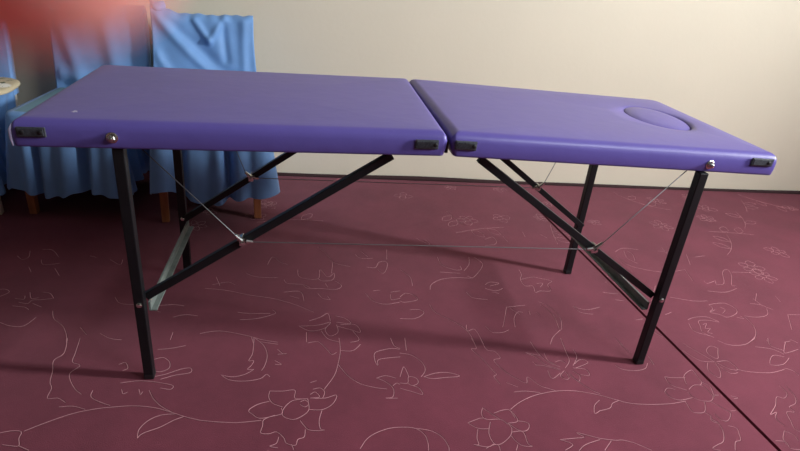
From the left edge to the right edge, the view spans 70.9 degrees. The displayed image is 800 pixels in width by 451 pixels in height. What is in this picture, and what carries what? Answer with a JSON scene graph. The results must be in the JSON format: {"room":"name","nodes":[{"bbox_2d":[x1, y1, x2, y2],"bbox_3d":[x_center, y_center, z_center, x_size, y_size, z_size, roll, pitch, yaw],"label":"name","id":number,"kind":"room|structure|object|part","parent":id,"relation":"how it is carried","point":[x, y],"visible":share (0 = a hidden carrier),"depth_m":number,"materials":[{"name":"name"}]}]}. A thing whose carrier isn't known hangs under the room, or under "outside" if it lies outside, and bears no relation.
{"room":"massage room","nodes":[
{"label":"massage room","id":0,"kind":"room"},
{"bbox_2d":[0,0,163,50],"bbox_3d":[-0.134,0.095,-0.158,0.085,0.164,0.484,14,27,17],"label":"hand","id":1,"kind":"object","parent":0,"point":[25,25],"visible":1,"depth_m":0.02},
{"bbox_2d":[12,0,799,190],"bbox_3d":[0.432,-1.477,2.599,6.900,2.700,0.121,1,26,-9],"label":"wall","id":2,"kind":"structure","parent":0,"point":[730,66],"depth_m":2.89,"materials":[{"name":"paint"}]},
{"bbox_2d":[148,170,799,193],"bbox_3d":[0.327,-0.254,3.109,6.362,0.019,0.024,1,26,-9],"label":"trim","id":3,"kind":"structure","parent":2,"relation":"attached to","point":[388,177],"depth_m":3.13,"materials":[{"name":"black plastic"}]},
{"bbox_3d":[0.662,0.857,1.048,6.800,0.100,5.278,1,26,-10],"label":"floor","id":4,"kind":"structure","parent":0,"visible":0},
{"bbox_2d":[0,171,776,450],"bbox_3d":[-0.623,0.772,0.836,3.772,0.012,4.811,1,26,-10],"label":"carpet","id":5,"kind":"object","parent":4,"relation":"on","point":[266,346],"visible":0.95,"depth_m":1.78,"materials":[{"name":"red carpet"}]},
{"bbox_2d":[0,51,18,214],"bbox_3d":[-1.863,-0.471,2.266,0.515,0.763,0.574,-2,27,-15],"label":"covered chair","id":6,"kind":"object","parent":5,"relation":"on","point":[8,101],"visible":0.34,"depth_m":2.40,"materials":[{"name":"blue fabric"}]},
{"bbox_3d":[-1.637,-0.230,2.227,0.036,0.402,0.036,-2,27,-15],"label":"leg","id":7,"kind":"part","parent":6,"relation":"part of","materials":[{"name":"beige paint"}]},
{"bbox_3d":[-1.871,-0.379,2.310,0.512,0.358,0.567,-2,27,-15],"label":"seat","id":8,"kind":"part","parent":6,"relation":"part of","materials":[{"name":"blue fabric"}]},
{"bbox_2d":[0,77,19,94],"bbox_3d":[-1.733,-0.566,2.274,0.310,0.027,0.300,-2,27,-15],"label":"plate","id":9,"kind":"object","parent":6,"relation":"on","point":[7,85],"visible":1,"depth_m":2.31,"materials":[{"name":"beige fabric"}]},
{"bbox_2d":[5,17,150,213],"bbox_3d":[-1.334,-0.492,2.365,0.508,0.806,0.568,3,26,-6],"label":"covered chair","id":10,"kind":"object","parent":5,"relation":"on","point":[62,172],"visible":0.26,"depth_m":2.26,"materials":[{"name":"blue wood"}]},
{"bbox_3d":[-1.504,-0.233,2.261,0.036,0.402,0.036,3,26,-6],"label":"leg","id":11,"kind":"part","parent":10,"relation":"part of","materials":[{"name":"brown wood"}]},
{"bbox_3d":[-1.346,-0.373,2.422,0.508,0.344,0.566,3,26,-6],"label":"seat","id":12,"kind":"part","parent":10,"relation":"part of","materials":[{"name":"blue fabric"}]},
{"bbox_2d":[150,1,279,221],"bbox_3d":[-0.804,-0.484,2.419,0.527,0.835,0.590,-3,27,-17],"label":"covered chair","id":13,"kind":"object","parent":5,"relation":"on","point":[179,40],"visible":0.47,"depth_m":2.42,"materials":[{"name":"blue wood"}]},
{"bbox_3d":[-0.971,-0.199,2.297,0.036,0.402,0.036,-3,27,-17],"label":"leg","id":14,"kind":"part","parent":13,"relation":"part of","materials":[{"name":"brown wood"}]},
{"bbox_3d":[-0.815,-0.358,2.478,0.527,0.359,0.586,-3,27,-17],"label":"seat","id":15,"kind":"part","parent":13,"relation":"part of","materials":[{"name":"blue fabric"}]},
{"bbox_3d":[-0.617,-0.217,2.404,0.036,0.402,0.036,-3,27,-17],"label":"leg","id":16,"kind":"part","parent":13,"relation":"part of","materials":[{"name":"brown wood"}]},
{"bbox_2d":[8,65,776,378],"bbox_3d":[0.028,-0.029,1.757,1.904,0.737,0.641,1,26,-10],"label":"massage table","id":17,"kind":"object","parent":5,"relation":"on","point":[118,108],"visible":1,"depth_m":1.46,"materials":[{"name":"purple leather"}]},
{"bbox_3d":[-0.785,-0.198,1.194,0.058,0.022,0.009,0,27,-9],"label":"corner plate","id":18,"kind":"part","parent":17,"relation":"part of","materials":[{"name":"black plastic"}]},
{"bbox_3d":[-0.658,0.114,1.400,0.025,0.647,0.025,1,26,-10],"label":"leg","id":19,"kind":"part","parent":17,"relation":"part of","materials":[{"name":"black metal"}]},
{"bbox_3d":[-0.738,-0.132,1.889,0.025,0.652,0.025,1,26,-10],"label":"leg","id":20,"kind":"part","parent":17,"relation":"part of","materials":[{"name":"black metal"}]},
{"bbox_3d":[-0.401,-0.332,1.535,0.959,0.066,0.603,0,27,-9],"label":"cushion panel","id":21,"kind":"part","parent":17,"relation":"part of","materials":[{"name":"purple leather"}]},
{"bbox_3d":[0.065,-0.192,1.336,0.057,0.023,0.009,0,27,-9],"label":"latch plate","id":22,"kind":"part","parent":17,"relation":"part of","materials":[{"name":"metal"}]},
{"bbox_3d":[0.160,-0.192,1.353,0.055,0.023,0.009,2,26,-12],"label":"latch plate","id":23,"kind":"part","parent":17,"relation":"part of","materials":[{"name":"metal"}]},
{"bbox_3d":[0.706,-0.106,2.137,0.025,0.639,0.025,1,26,-10],"label":"leg","id":24,"kind":"part","parent":17,"relation":"part of","materials":[{"name":"black metal"}]},
{"bbox_3d":[0.528,-0.315,1.706,0.930,0.066,0.603,2,26,-12],"label":"cushion panel","id":25,"kind":"part","parent":17,"relation":"part of","materials":[{"name":"purple leather"}]},
{"bbox_3d":[0.786,0.140,1.649,0.025,0.634,0.025,1,26,-10],"label":"leg","id":26,"kind":"part","parent":17,"relation":"part of","materials":[{"name":"black metal"}]},
{"bbox_3d":[0.980,-0.170,1.518,0.067,0.022,0.009,2,26,-12],"label":"corner plate","id":27,"kind":"part","parent":17,"relation":"part of","materials":[{"name":"metal"}]},
{"bbox_2d":[519,184,799,450],"bbox_3d":[2.394,0.830,1.316,2.877,0.012,4.737,1,26,-10],"label":"carpet","id":28,"kind":"object","parent":4,"relation":"on","point":[731,308],"visible":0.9,"depth_m":2.36,"materials":[{"name":"red carpet"}]}
]}

